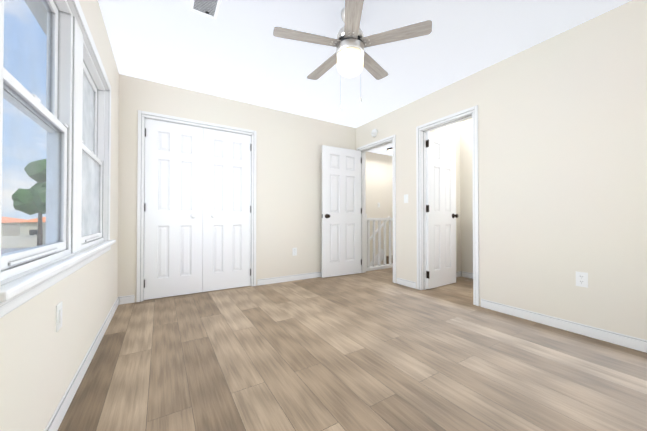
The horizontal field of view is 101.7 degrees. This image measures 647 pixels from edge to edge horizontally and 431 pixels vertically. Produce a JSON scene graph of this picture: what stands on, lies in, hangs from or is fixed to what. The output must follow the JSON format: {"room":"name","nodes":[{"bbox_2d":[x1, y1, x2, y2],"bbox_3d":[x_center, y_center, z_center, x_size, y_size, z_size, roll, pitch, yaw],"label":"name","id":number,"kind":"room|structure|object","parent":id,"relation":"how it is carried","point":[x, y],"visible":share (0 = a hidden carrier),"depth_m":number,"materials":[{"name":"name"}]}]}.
{"room":"empty bedroom","nodes":[
{"label":"empty bedroom","id":0,"kind":"room"},
{"bbox_2d":[0,0,118,430],"bbox_3d":[-1.422,-0.297,1.375,0.210,2.440,4.710,0,-1,-32],"label":"wall","id":1,"kind":"structure","parent":0,"point":[41,359],"depth_m":1.20,"materials":[{"name":"beige paint"}]},
{"bbox_2d":[0,0,110,285],"bbox_3d":[-1.411,-0.466,1.460,0.121,1.340,1.900,0,-1,-32],"label":"window","id":2,"kind":"structure","parent":1,"relation":"in","point":[69,118],"depth_m":1.37,"materials":[{"name":"white plastic"}]},
{"bbox_2d":[0,240,115,317],"bbox_3d":[-1.444,0.247,1.432,0.278,0.086,1.944,0,-1,-32],"label":"window sill","id":3,"kind":"structure","parent":1,"relation":"attached to","point":[18,290],"depth_m":0.94,"materials":[{"name":"white paint"}]},
{"bbox_2d":[56,301,61,331],"bbox_3d":[-1.168,0.446,1.166,0.010,0.114,0.070,0,-1,-32],"label":"outlet","id":4,"kind":"object","parent":1,"relation":"attached to","point":[58,316],"visible":0.98,"depth_m":1.15,"materials":[{"name":"white plastic"}]},
{"bbox_2d":[44,297,119,430],"bbox_3d":[-1.157,0.880,1.145,0.012,0.083,3.820,0,-1,-32],"label":"baseboard","id":5,"kind":"structure","parent":1,"relation":"attached to","point":[59,413],"depth_m":1.41,"materials":[{"name":"white paint"}]},
{"bbox_2d":[117,74,355,301],"bbox_3d":[-0.790,-0.273,3.700,3.310,2.440,0.120,0,-1,-32],"label":"wall","id":6,"kind":"structure","parent":0,"point":[288,182],"depth_m":3.64,"materials":[{"name":"beige paint"}]},
{"bbox_2d":[144,118,202,299],"bbox_3d":[-1.727,-0.072,3.058,0.594,2.008,0.077,0,-1,-32],"label":"closet door","id":7,"kind":"structure","parent":6,"relation":"in","point":[173,232],"depth_m":3.05,"materials":[{"name":"white paint"}]},
{"bbox_2d":[136,110,255,301],"bbox_3d":[-1.496,-0.101,3.253,1.308,2.083,0.134,0,-1,-32],"label":"door frame","id":8,"kind":"structure","parent":6,"relation":"attached to","point":[142,115],"depth_m":2.93,"materials":[{"name":"white paint"}]},
{"bbox_2d":[202,128,250,291],"bbox_3d":[-1.220,-0.069,3.372,0.594,2.008,0.077,0,-1,-32],"label":"closet door","id":9,"kind":"structure","parent":6,"relation":"in","point":[226,259],"depth_m":3.36,"materials":[{"name":"white paint"}]},
{"bbox_2d":[257,271,321,285],"bbox_3d":[-0.171,0.908,3.993,1.696,0.083,0.012,0,-1,-32],"label":"baseboard","id":10,"kind":"structure","parent":6,"relation":"attached to","point":[264,281],"depth_m":3.78,"materials":[{"name":"white paint"}]},
{"bbox_2d":[292,248,296,255],"bbox_3d":[-0.421,0.528,3.845,0.070,0.114,0.008,0,-1,-32],"label":"outlet","id":11,"kind":"object","parent":6,"relation":"attached to","point":[294,251],"visible":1,"depth_m":3.84,"materials":[{"name":"white plastic"}]},
{"bbox_2d":[57,268,646,430],"bbox_3d":[1.091,0.999,2.917,6.120,0.120,4.710,0,-1,-32],"label":"floor","id":12,"kind":"structure","parent":0,"point":[376,350],"depth_m":1.60,"materials":[{"name":"brown wood"}]},
{"bbox_2d":[366,214,392,270],"bbox_3d":[1.403,0.470,4.978,1.768,0.980,0.090,0,-1,-32],"label":"stair railing","id":13,"kind":"object","parent":12,"relation":"on","point":[379,265],"visible":0.48,"depth_m":4.71,"materials":[{"name":"white paint"}]},
{"bbox_2d":[386,255,392,263],"bbox_3d":[0.797,2.282,5.247,4.145,2.640,1.065,0,-1,-32],"label":"stair steps","id":14,"kind":"structure","parent":12,"relation":"attached to","point":[387,259],"depth_m":6.28,"materials":[{"name":"brown wood"}]},
{"bbox_2d":[98,0,630,155],"bbox_3d":[1.024,-1.549,3.165,6.240,0.100,5.160,0,-1,-32],"label":"ceiling","id":15,"kind":"structure","parent":0,"point":[236,50],"depth_m":2.33,"materials":[{"name":"white paint"}]},
{"bbox_2d":[190,0,220,18],"bbox_3d":[-0.808,-1.506,1.820,0.180,0.012,0.360,0,-1,-32],"label":"ceiling vent","id":16,"kind":"object","parent":15,"relation":"in","point":[209,8],"visible":1,"depth_m":1.91,"materials":[{"name":"white metal"}]},
{"bbox_2d":[273,0,431,110],"bbox_3d":[0.175,-1.157,1.992,1.096,0.707,1.056,0,-1,-32],"label":"ceiling fan","id":17,"kind":"object","parent":15,"relation":"hanging from","point":[350,57],"visible":1,"depth_m":1.88,"materials":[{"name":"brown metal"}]},
{"bbox_2d":[366,152,392,264],"bbox_3d":[0.600,1.148,5.839,4.120,5.240,0.120,0,-1,-32],"label":"wall","id":18,"kind":"structure","parent":0,"point":[379,186],"depth_m":6.24,"materials":[{"name":"beige paint"}]},
{"bbox_2d":[370,216,390,265],"bbox_3d":[0.376,1.539,5.582,2.880,3.067,0.075,0,-1,-32],"label":"handrail","id":19,"kind":"object","parent":18,"relation":"attached to","point":[376,256],"visible":0.12,"depth_m":6.16,"materials":[{"name":"white paint"}]},
{"bbox_2d":[429,122,460,271],"bbox_3d":[2.308,1.133,4.285,2.590,5.240,0.180,0,-1,-32],"label":"wall","id":20,"kind":"structure","parent":0,"point":[452,131],"depth_m":4.09,"materials":[{"name":"beige paint"}]},
{"bbox_2d":[460,118,472,272],"bbox_3d":[2.620,-0.276,3.481,0.120,2.440,1.600,0,-1,-32],"label":"wall","id":21,"kind":"structure","parent":0,"point":[466,188],"depth_m":4.04,"materials":[{"name":"beige paint"}]},
{"bbox_2d":[461,271,472,278],"bbox_3d":[2.532,0.903,3.485,0.012,0.083,1.480,0,-1,-32],"label":"baseboard","id":22,"kind":"structure","parent":21,"relation":"attached to","point":[463,274],"depth_m":4.03,"materials":[{"name":"white paint"}]},
{"bbox_2d":[356,0,646,339],"bbox_3d":[1.634,-0.282,2.812,0.120,2.440,3.940,0,-1,-32],"label":"wall","id":23,"kind":"structure","parent":0,"point":[562,143],"depth_m":2.18,"materials":[{"name":"beige paint"}]},
{"bbox_2d":[322,145,361,277],"bbox_3d":[0.297,-0.063,4.171,0.726,2.008,0.167,0,-1,-29],"label":"hall door","id":24,"kind":"structure","parent":23,"relation":"in","point":[341,211],"depth_m":4.14,"materials":[{"name":"white paint"}]},
{"bbox_2d":[371,129,377,136],"bbox_3d":[0.778,-1.275,4.057,0.037,0.124,0.124,0,-1,-32],"label":"smoke detector","id":25,"kind":"object","parent":23,"relation":"attached to","point":[374,132],"visible":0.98,"depth_m":4.03,"materials":[{"name":"white plastic"}]},
{"bbox_2d":[357,135,395,282],"bbox_3d":[0.845,-0.092,4.086,0.150,2.083,0.848,0,-1,-32],"label":"door frame","id":26,"kind":"structure","parent":23,"relation":"attached to","point":[391,139],"depth_m":4.17,"materials":[{"name":"white paint"}]},
{"bbox_2d":[404,194,407,202],"bbox_3d":[1.108,-0.225,3.539,0.010,0.114,0.070,0,-1,-32],"label":"light switch","id":27,"kind":"object","parent":23,"relation":"attached to","point":[406,198],"visible":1,"depth_m":3.53,"materials":[{"name":"white plastic"}]},
{"bbox_2d":[397,278,415,288],"bbox_3d":[1.107,0.903,3.527,0.012,0.083,0.323,0,-1,-32],"label":"baseboard","id":28,"kind":"structure","parent":23,"relation":"attached to","point":[400,281],"depth_m":3.51,"materials":[{"name":"white paint"}]},
{"bbox_2d":[426,131,457,288],"bbox_3d":[1.585,-0.069,3.535,0.646,2.008,0.167,0,-1,-34],"label":"bathroom door","id":29,"kind":"structure","parent":23,"relation":"in","point":[441,215],"depth_m":3.50,"materials":[{"name":"white paint"}]},
{"bbox_2d":[416,105,478,305],"bbox_3d":[1.461,-0.102,3.091,0.150,2.083,0.768,0,-1,-32],"label":"door frame","id":30,"kind":"structure","parent":23,"relation":"attached to","point":[459,116],"depth_m":3.23,"materials":[{"name":"white paint"}]},
{"bbox_2d":[481,299,646,352],"bbox_3d":[2.076,0.888,1.960,0.012,0.083,1.746,0,-1,-32],"label":"baseboard","id":31,"kind":"structure","parent":23,"relation":"attached to","point":[631,342],"depth_m":2.10,"materials":[{"name":"white paint"}]},
{"bbox_2d":[576,271,587,287],"bbox_3d":[2.020,0.500,2.059,0.008,0.114,0.070,0,-1,-32],"label":"outlet","id":32,"kind":"object","parent":23,"relation":"attached to","point":[581,279],"visible":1,"depth_m":2.05,"materials":[{"name":"white plastic"}]},
{"label":"outside","id":33,"kind":"structure","parent":0,"visible":0},
{"bbox_2d":[1,247,29,253],"bbox_3d":[-91.348,4.187,13.637,139.770,0.320,360.000,0,-1,-32],"label":"ground","id":34,"kind":"structure","parent":33,"point":[3,251],"depth_m":32.65,"materials":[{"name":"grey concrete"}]},
{"bbox_2d":[1,217,25,235],"bbox_3d":[-58.361,1.835,42.293,15.000,5.000,15.000,0,-1,-32],"label":"building","id":35,"kind":"structure","parent":34,"relation":"on","point":[13,227],"depth_m":42.58,"materials":[{"name":"grey"}]},
{"bbox_2d":[1,234,45,247],"bbox_3d":[-38.081,3.422,36.006,34.020,1.700,0.200,0,-1,-32],"label":"fence","id":36,"kind":"object","parent":34,"relation":"on","point":[21,242],"depth_m":34.80,"materials":[{"name":"grey"}]},
{"bbox_2d":[12,183,45,245],"bbox_3d":[-36.718,-0.141,34.532,5.841,8.795,5.662,0,-1,-32],"label":"tree","id":37,"kind":"object","parent":34,"relation":"on","point":[31,202],"depth_m":33.06,"materials":[{"name":"green plant"}]},
{"bbox_2d":[18,217,45,235],"bbox_3d":[-43.186,1.870,45.798,10.500,5.000,13.000,0,-1,-32],"label":"building","id":38,"kind":"structure","parent":34,"relation":"on","point":[31,231],"depth_m":38.79,"materials":[{"name":"grey"}]},
{"bbox_2d":[24,159,45,211],"bbox_3d":[-22.875,-0.438,24.100,5.769,9.180,5.529,0,-1,-32],"label":"tree","id":39,"kind":"object","parent":34,"relation":"on","point":[39,166],"depth_m":21.52,"materials":[{"name":"green plant"}]}
]}

